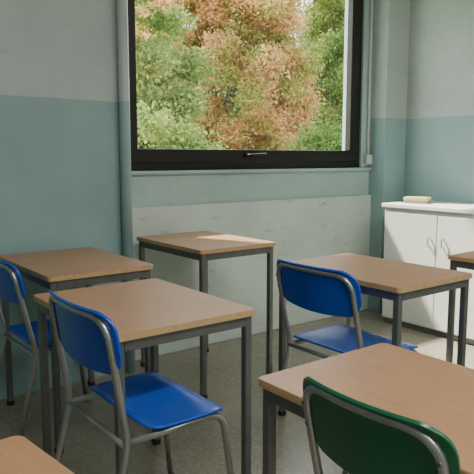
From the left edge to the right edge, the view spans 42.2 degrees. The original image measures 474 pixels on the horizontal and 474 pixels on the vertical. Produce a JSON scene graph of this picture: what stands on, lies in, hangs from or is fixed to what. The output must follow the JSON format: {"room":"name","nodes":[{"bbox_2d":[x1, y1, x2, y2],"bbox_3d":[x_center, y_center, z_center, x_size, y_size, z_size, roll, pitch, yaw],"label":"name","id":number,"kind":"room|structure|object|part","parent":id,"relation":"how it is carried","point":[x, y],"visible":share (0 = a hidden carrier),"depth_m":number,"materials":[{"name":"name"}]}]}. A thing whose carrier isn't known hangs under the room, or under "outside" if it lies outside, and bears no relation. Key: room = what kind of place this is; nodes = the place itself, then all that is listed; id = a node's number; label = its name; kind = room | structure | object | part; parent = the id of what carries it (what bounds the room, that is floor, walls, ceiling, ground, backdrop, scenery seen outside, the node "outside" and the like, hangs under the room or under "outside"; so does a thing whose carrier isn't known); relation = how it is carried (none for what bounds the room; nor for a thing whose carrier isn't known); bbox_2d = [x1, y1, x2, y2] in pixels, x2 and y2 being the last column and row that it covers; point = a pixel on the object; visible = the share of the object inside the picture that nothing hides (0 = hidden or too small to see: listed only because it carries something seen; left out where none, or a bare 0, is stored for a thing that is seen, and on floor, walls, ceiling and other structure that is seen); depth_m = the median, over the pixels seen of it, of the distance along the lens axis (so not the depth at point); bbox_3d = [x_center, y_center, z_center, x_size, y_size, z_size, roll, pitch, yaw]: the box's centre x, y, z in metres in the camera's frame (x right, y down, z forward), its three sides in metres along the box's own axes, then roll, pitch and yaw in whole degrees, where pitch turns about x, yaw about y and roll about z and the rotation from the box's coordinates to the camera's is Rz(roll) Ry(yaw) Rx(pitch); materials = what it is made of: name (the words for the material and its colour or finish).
{"room":"classroom","nodes":[
{"label":"classroom","id":0,"kind":"room"},
{"bbox_2d":[0,0,124,399],"bbox_3d":[-2.303,-0.582,2.306,4.010,3.000,0.350,-6,9,-37],"label":"wall","id":1,"kind":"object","parent":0,"point":[60,181],"visible":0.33,"depth_m":3.16,"materials":[{"name":"paint"}]},
{"bbox_2d":[116,0,135,373],"bbox_3d":[-0.611,-0.715,3.328,0.060,3.000,0.060,-6,9,-37],"label":"pipe","id":2,"kind":"object","parent":1,"relation":"attached to","point":[121,5],"visible":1,"depth_m":3.33,"materials":[{"name":"metal"}]},
{"bbox_2d":[0,309,473,473],"bbox_3d":[0.659,1.184,0.821,6.650,0.120,6.650,-6,9,-37],"label":"floor","id":3,"kind":"structure","parent":0,"point":[198,448],"depth_m":2.87,"materials":[{"name":"stone"}]},
{"bbox_2d":[0,436,73,473],"bbox_3d":[-0.341,0.771,0.744,0.514,0.720,0.694,-7,10,-43],"label":"school desk","id":4,"kind":"object","parent":3,"relation":"on","point":[18,455],"visible":1,"depth_m":1.02,"materials":[{"name":"laminate"}]},
{"bbox_2d":[0,260,88,435],"bbox_3d":[-0.830,0.464,2.746,0.514,0.813,0.454,-6,9,-37],"label":"chair","id":5,"kind":"object","parent":3,"relation":"on","point":[12,289],"visible":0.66,"depth_m":2.49,"materials":[{"name":"blue plastic"}]},
{"bbox_3d":[-1.001,0.170,2.576,0.080,0.186,0.452,-6,9,-37],"label":"backrest","id":6,"kind":"part","parent":5,"relation":"part of","materials":[{"name":"blue plastic"}]},
{"bbox_3d":[-0.983,0.479,2.630,0.122,0.794,0.447,-6,9,-37],"label":"frame","id":7,"kind":"part","parent":5,"relation":"part of","materials":[{"name":"grey metal"}]},
{"bbox_3d":[-0.805,0.429,2.761,0.363,0.047,0.430,-6,9,-37],"label":"seat","id":8,"kind":"part","parent":5,"relation":"part of","materials":[{"name":"blue plastic"}]},
{"bbox_3d":[-0.909,0.621,2.959,0.399,0.424,0.038,-6,9,-37],"label":"leg","id":9,"kind":"part","parent":5,"relation":"part of","materials":[{"name":"grey metal"}]},
{"bbox_2d":[0,247,152,453],"bbox_3d":[-0.762,0.477,2.886,0.480,0.750,0.685,-6,9,-37],"label":"school desk","id":10,"kind":"object","parent":3,"relation":"on","point":[53,270],"visible":0.72,"depth_m":2.69,"materials":[{"name":"laminate"}]},
{"bbox_3d":[-1.125,0.462,3.006,0.027,0.710,0.027,-6,9,-37],"label":"leg","id":11,"kind":"part","parent":10,"relation":"part of","materials":[{"name":"grey metal"}]},
{"bbox_3d":[-0.936,0.160,2.711,0.020,0.036,0.607,-6,9,-37],"label":"rail","id":12,"kind":"part","parent":10,"relation":"part of","materials":[{"name":"grey metal"}]},
{"bbox_3d":[-0.740,0.526,2.507,0.027,0.710,0.027,-6,9,-37],"label":"leg","id":13,"kind":"part","parent":10,"relation":"part of","materials":[{"name":"grey metal"}]},
{"bbox_3d":[-0.785,0.428,3.264,0.027,0.710,0.027,-6,9,-37],"label":"leg","id":14,"kind":"part","parent":10,"relation":"part of","materials":[{"name":"grey metal"}]},
{"bbox_3d":[-0.568,0.176,2.590,0.402,0.036,0.020,-6,9,-37],"label":"rail","id":15,"kind":"part","parent":10,"relation":"part of","materials":[{"name":"grey metal"}]},
{"bbox_3d":[-0.400,0.493,2.765,0.027,0.710,0.027,-6,9,-37],"label":"leg","id":16,"kind":"part","parent":10,"relation":"part of","materials":[{"name":"grey metal"}]},
{"bbox_2d":[48,289,233,473],"bbox_3d":[-0.316,0.567,1.956,0.519,0.812,0.454,-6,9,-37],"label":"chair","id":17,"kind":"object","parent":3,"relation":"on","point":[88,336],"visible":0.97,"depth_m":1.86,"materials":[{"name":"blue plastic"}]},
{"bbox_3d":[-0.471,0.276,1.799,0.072,0.196,0.452,-6,9,-37],"label":"backrest","id":18,"kind":"part","parent":17,"relation":"part of","materials":[{"name":"blue plastic"}]},
{"bbox_3d":[-0.471,0.582,1.839,0.123,0.794,0.447,-6,9,-37],"label":"frame","id":19,"kind":"part","parent":17,"relation":"part of","materials":[{"name":"grey metal"}]},
{"bbox_3d":[-0.391,0.722,2.163,0.404,0.429,0.035,-6,10,-39],"label":"leg","id":20,"kind":"part","parent":17,"relation":"part of","materials":[{"name":"grey metal"}]},
{"bbox_3d":[-0.265,0.524,1.990,0.303,0.046,0.430,-6,9,-37],"label":"seat","id":21,"kind":"part","parent":17,"relation":"part of","materials":[{"name":"blue plastic"}]},
{"bbox_3d":[-0.157,0.761,1.859,0.404,0.429,0.035,-5,9,-35],"label":"leg","id":22,"kind":"part","parent":17,"relation":"part of","materials":[{"name":"grey metal"}]},
{"bbox_2d":[33,278,254,473],"bbox_3d":[-0.345,0.582,2.205,0.523,0.717,0.675,-6,9,-37],"label":"school desk","id":23,"kind":"object","parent":3,"relation":"on","point":[153,312],"visible":0.77,"depth_m":2.09,"materials":[{"name":"laminate"}]},
{"bbox_3d":[-0.535,0.283,2.020,0.020,0.036,0.597,-6,9,-37],"label":"rail","id":24,"kind":"part","parent":23,"relation":"part of","materials":[{"name":"grey metal"}]},
{"bbox_3d":[-0.722,0.569,2.309,0.027,0.677,0.027,-6,9,-37],"label":"leg","id":25,"kind":"part","parent":23,"relation":"part of","materials":[{"name":"grey metal"}]},
{"bbox_3d":[-0.343,0.633,1.817,0.027,0.677,0.027,-6,9,-37],"label":"leg","id":26,"kind":"part","parent":23,"relation":"part of","materials":[{"name":"grey metal"}]},
{"bbox_3d":[-0.347,0.532,2.593,0.027,0.677,0.027,-6,9,-37],"label":"leg","id":27,"kind":"part","parent":23,"relation":"part of","materials":[{"name":"grey metal"}]},
{"bbox_3d":[-0.154,0.297,1.915,0.445,0.036,0.020,-6,9,-37],"label":"rail","id":28,"kind":"part","parent":23,"relation":"part of","materials":[{"name":"grey metal"}]},
{"bbox_3d":[0.032,0.596,2.102,0.027,0.677,0.027,-6,9,-37],"label":"leg","id":29,"kind":"part","parent":23,"relation":"part of","materials":[{"name":"grey metal"}]},
{"bbox_2d":[137,231,274,398],"bbox_3d":[-0.184,0.394,3.457,0.490,0.768,0.670,-6,9,-37],"label":"school desk","id":30,"kind":"object","parent":3,"relation":"on","point":[202,246],"visible":0.79,"depth_m":3.29,"materials":[{"name":"laminate"}]},
{"bbox_3d":[-0.547,0.380,3.569,0.027,0.728,0.027,-6,9,-37],"label":"leg","id":31,"kind":"part","parent":30,"relation":"part of","materials":[{"name":"grey metal"}]},
{"bbox_3d":[-0.361,0.068,3.278,0.020,0.036,0.592,-6,9,-37],"label":"rail","id":32,"kind":"part","parent":30,"relation":"part of","materials":[{"name":"grey metal"}]},
{"bbox_3d":[-0.171,0.443,3.081,0.027,0.728,0.027,-6,9,-37],"label":"leg","id":33,"kind":"part","parent":30,"relation":"part of","materials":[{"name":"grey metal"}]},
{"bbox_3d":[-0.198,0.345,3.833,0.027,0.728,0.027,-6,9,-37],"label":"leg","id":34,"kind":"part","parent":30,"relation":"part of","materials":[{"name":"grey metal"}]},
{"bbox_3d":[0.006,0.083,3.166,0.412,0.036,0.020,-6,9,-37],"label":"rail","id":35,"kind":"part","parent":30,"relation":"part of","materials":[{"name":"grey metal"}]},
{"bbox_3d":[0.178,0.408,3.345,0.027,0.728,0.027,-6,9,-37],"label":"leg","id":36,"kind":"part","parent":30,"relation":"part of","materials":[{"name":"grey metal"}]},
{"bbox_2d":[276,259,417,473],"bbox_3d":[0.466,0.489,2.555,0.529,0.813,0.454,-6,9,-37],"label":"chair","id":37,"kind":"object","parent":3,"relation":"on","point":[332,292],"visible":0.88,"depth_m":2.43,"materials":[{"name":"blue plastic"}]},
{"bbox_3d":[0.391,0.639,2.762,0.414,0.439,0.035,-6,10,-39],"label":"leg","id":38,"kind":"part","parent":37,"relation":"part of","materials":[{"name":"grey metal"}]},
{"bbox_3d":[0.289,0.198,2.381,0.082,0.191,0.452,-6,9,-37],"label":"backrest","id":39,"kind":"part","parent":37,"relation":"part of","materials":[{"name":"blue plastic"}]},
{"bbox_3d":[0.307,0.504,2.434,0.122,0.794,0.447,-6,9,-37],"label":"frame","id":40,"kind":"part","parent":37,"relation":"part of","materials":[{"name":"grey metal"}]},
{"bbox_3d":[0.491,0.439,2.568,0.378,0.047,0.430,-6,9,-37],"label":"seat","id":41,"kind":"part","parent":37,"relation":"part of","materials":[{"name":"blue plastic"}]},
{"bbox_2d":[259,343,473,473],"bbox_3d":[0.462,0.704,1.482,0.500,0.662,0.710,-6,9,-37],"label":"school desk","id":42,"kind":"object","parent":3,"relation":"on","point":[437,393],"visible":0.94,"depth_m":1.54,"materials":[{"name":"laminate"}]},
{"bbox_3d":[0.084,0.688,1.607,0.027,0.622,0.027,-6,9,-37],"label":"leg","id":43,"kind":"part","parent":42,"relation":"part of","materials":[{"name":"grey metal"}]},
{"bbox_3d":[0.281,0.431,1.307,0.020,0.036,0.632,-6,9,-37],"label":"rail","id":44,"kind":"part","parent":42,"relation":"part of","materials":[{"name":"grey metal"}]},
{"bbox_2d":[278,253,471,415],"bbox_3d":[0.589,0.501,2.763,0.495,0.735,0.705,-6,9,-37],"label":"school desk","id":45,"kind":"object","parent":3,"relation":"on","point":[398,282],"visible":0.48,"depth_m":2.58,"materials":[{"name":"laminate"}]},
{"bbox_3d":[0.214,0.485,2.886,0.027,0.695,0.027,-6,9,-37],"label":"leg","id":46,"kind":"part","parent":45,"relation":"part of","materials":[{"name":"grey metal"}]},
{"bbox_3d":[0.567,0.450,3.154,0.027,0.695,0.027,-6,9,-37],"label":"leg","id":47,"kind":"part","parent":45,"relation":"part of","materials":[{"name":"grey metal"}]},
{"bbox_3d":[0.410,0.192,2.584,0.020,0.036,0.627,-6,9,-37],"label":"rail","id":48,"kind":"part","parent":45,"relation":"part of","materials":[{"name":"grey metal"}]},
{"bbox_3d":[0.611,0.552,2.371,0.027,0.695,0.027,-6,9,-37],"label":"leg","id":49,"kind":"part","parent":45,"relation":"part of","materials":[{"name":"grey metal"}]},
{"bbox_3d":[0.789,0.208,2.460,0.417,0.036,0.020,-6,9,-37],"label":"rail","id":50,"kind":"part","parent":45,"relation":"part of","materials":[{"name":"grey metal"}]},
{"bbox_3d":[0.964,0.517,2.639,0.027,0.695,0.027,-6,9,-37],"label":"leg","id":51,"kind":"part","parent":45,"relation":"part of","materials":[{"name":"grey metal"}]},
{"bbox_2d":[301,376,460,473],"bbox_3d":[0.419,0.669,1.381,0.504,0.758,0.394,-6,9,-37],"label":"chair","id":52,"kind":"object","parent":3,"relation":"on","point":[359,437],"visible":1,"depth_m":1.19,"materials":[{"name":"green plastic"}]},
{"bbox_2d":[382,201,473,344],"bbox_3d":[1.796,0.267,3.958,0.509,0.890,1.820,-6,9,-37],"label":"base cabinet","id":53,"kind":"object","parent":3,"relation":"on","point":[422,234],"visible":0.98,"depth_m":4.21,"materials":[{"name":"white wood"}]},
{"bbox_3d":[1.218,0.222,4.349,0.020,0.780,0.436,-6,9,-37],"label":"door","id":54,"kind":"part","parent":53,"relation":"part of","materials":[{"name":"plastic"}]},
{"bbox_2d":[382,201,473,213],"bbox_3d":[1.802,-0.160,3.907,0.495,0.030,1.820,-6,9,-37],"label":"countertop","id":55,"kind":"structure","parent":53,"relation":"on","point":[440,206],"depth_m":4.23,"materials":[{"name":"white laminate"}]},
{"bbox_2d":[403,196,430,203],"bbox_3d":[1.307,-0.268,4.451,0.180,0.045,0.100,5,9,32],"label":"eraser","id":56,"kind":"object","parent":55,"relation":"on","point":[409,199],"visible":1,"depth_m":4.41,"materials":[{"name":"fabric"}]},
{"bbox_3d":[1.487,0.267,4.001,0.020,0.780,0.436,-6,9,-37],"label":"door","id":57,"kind":"part","parent":53,"relation":"part of","materials":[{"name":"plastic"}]},
{"bbox_2d":[446,251,473,362],"bbox_3d":[1.449,0.472,2.981,0.480,0.735,0.700,-6,9,-37],"label":"school desk","id":58,"kind":"object","parent":3,"relation":"on","point":[465,260],"visible":0.56,"depth_m":3.08,"materials":[{"name":"metal"}]},
{"bbox_3d":[1.082,0.456,3.108,0.027,0.695,0.027,-6,9,-37],"label":"leg","id":59,"kind":"part","parent":58,"relation":"part of","materials":[{"name":"grey metal"}]},
{"bbox_3d":[1.276,0.163,2.808,0.020,0.036,0.622,-6,9,-37],"label":"rail","id":60,"kind":"part","parent":58,"relation":"part of","materials":[{"name":"grey metal"}]},
{"bbox_2d":[131,168,370,360],"bbox_3d":[0.123,0.092,4.340,2.190,1.140,0.230,-6,9,-37],"label":"wall","id":61,"kind":"structure","parent":0,"point":[301,228],"depth_m":4.18,"materials":[{"name":"paint"}]},
{"bbox_2d":[128,0,360,162],"bbox_3d":[0.152,-1.152,4.066,1.984,1.302,0.141,-6,9,-37],"label":"window","id":62,"kind":"structure","parent":61,"relation":"in","point":[137,155],"depth_m":4.23,"materials":[{"name":"brown metal"}]},
{"bbox_3d":[-0.630,-1.123,3.522,0.082,1.220,0.055,-6,9,-37],"label":"sash","id":63,"kind":"part","parent":62,"relation":"part of","materials":[{"name":"metal"}]},
{"bbox_3d":[0.134,-0.549,4.096,0.148,0.024,0.046,-3,8,-21],"label":"handle","id":64,"kind":"part","parent":62,"relation":"part of","materials":[{"name":"silver metal"}]},
{"bbox_3d":[0.134,-0.549,4.096,0.148,0.024,0.046,-3,8,-21],"label":"lever","id":65,"kind":"part","parent":62,"relation":"part of","materials":[{"name":"silver metal"}]},
{"bbox_3d":[0.881,-1.272,4.668,0.082,1.220,0.055,-6,9,-37],"label":"sash","id":66,"kind":"part","parent":62,"relation":"part of","materials":[{"name":"metal"}]},
{"bbox_2d":[131,160,358,170],"bbox_3d":[0.112,-0.495,4.205,2.080,0.058,0.060,-6,9,-37],"label":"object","id":67,"kind":"object","parent":61,"relation":"on","point":[344,164],"visible":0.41,"depth_m":4.08,"materials":[{"name":"brown metal"}]},
{"bbox_2d":[131,167,370,174],"bbox_3d":[0.178,-0.453,4.197,2.180,0.022,0.050,-6,9,-37],"label":"trim","id":68,"kind":"structure","parent":61,"relation":"attached to","point":[366,168],"depth_m":4.06,"materials":[{"name":"paint"}]},
{"bbox_2d":[342,0,373,167],"bbox_3d":[0.944,-1.291,4.813,0.100,1.480,0.200,-6,9,-37],"label":"window frame","id":69,"kind":"structure","parent":61,"relation":"attached to","point":[366,3],"depth_m":4.76,"materials":[{"name":"paint"}]},
{"bbox_2d":[357,0,362,159],"bbox_3d":[0.915,-1.279,4.722,0.058,1.364,0.060,-6,9,-37],"label":"frame","id":70,"kind":"object","parent":61,"relation":"attached to","point":[361,10],"visible":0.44,"depth_m":4.72,"materials":[{"name":"brown metal"}]},
{"bbox_2d":[368,0,409,311],"bbox_3d":[1.208,-0.928,4.968,0.450,3.000,0.350,-6,9,-37],"label":"wall","id":71,"kind":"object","parent":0,"point":[391,18],"visible":0.44,"depth_m":4.75,"materials":[{"name":"paint"}]},
{"bbox_2d":[363,0,372,163],"bbox_3d":[1.025,-1.480,4.698,0.070,1.835,0.040,-6,9,-37],"label":"conduit","id":72,"kind":"object","parent":71,"relation":"attached to","point":[367,159],"visible":1,"depth_m":4.75,"materials":[{"name":"grey plastic"}]},
{"bbox_2d":[403,0,473,202],"bbox_3d":[3.327,-0.597,2.424,0.200,3.000,6.300,-6,9,-37],"label":"wall","id":73,"kind":"structure","parent":0,"point":[439,141],"depth_m":4.58,"materials":[{"name":"paint"}]},
{"label":"outside","id":74,"kind":"structure","parent":0,"visible":0},
{"bbox_3d":[-11.340,-2.325,31.257,80.000,0.200,56.500,-6,9,-37],"label":"ground","id":75,"kind":"structure","parent":74,"visible":0},
{"bbox_2d":[135,0,220,148],"bbox_3d":[-1.858,-2.485,9.794,3.094,5.661,2.829,-6,9,-37],"label":"tree","id":76,"kind":"object","parent":75,"relation":"on","point":[155,60],"visible":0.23,"depth_m":9.45,"materials":[{"name":"green plant"}]},
{"bbox_2d":[135,0,327,149],"bbox_3d":[-0.628,-4.046,16.134,5.391,7.122,5.606,-6,9,-37],"label":"autumn tree","id":77,"kind":"object","parent":75,"relation":"on","point":[275,108],"visible":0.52,"depth_m":14.88,"materials":[{"name":"orange plant"}]},
{"bbox_2d":[137,99,341,150],"bbox_3d":[1.188,-0.799,9.130,7.674,2.110,0.976,-6,9,-37],"label":"hedge","id":78,"kind":"object","parent":75,"relation":"on","point":[317,139],"visible":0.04,"depth_m":7.48,"materials":[{"name":"green plant"}]},
{"bbox_2d":[176,1,304,143],"bbox_3d":[-0.576,-6.200,25.023,6.892,12.730,6.790,-6,9,-37],"label":"tree","id":79,"kind":"object","parent":75,"relation":"on","point":[231,107],"visible":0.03,"depth_m":22.88,"materials":[{"name":"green plant"}]},
{"bbox_2d":[293,6,343,119],"bbox_3d":[5.346,-6.833,29.179,6.326,11.211,6.571,-6,9,-37],"label":"tree","id":80,"kind":"object","parent":75,"relation":"on","point":[300,6],"visible":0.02,"depth_m":28.08,"materials":[{"name":"green plant"}]},
{"bbox_2d":[294,0,344,144],"bbox_3d":[3.371,-4.632,20.027,4.037,7.278,3.806,6,9,38],"label":"tree","id":81,"kind":"object","parent":75,"relation":"on","point":[328,15],"visible":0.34,"depth_m":19.32,"materials":[{"name":"green plant"}]}
]}

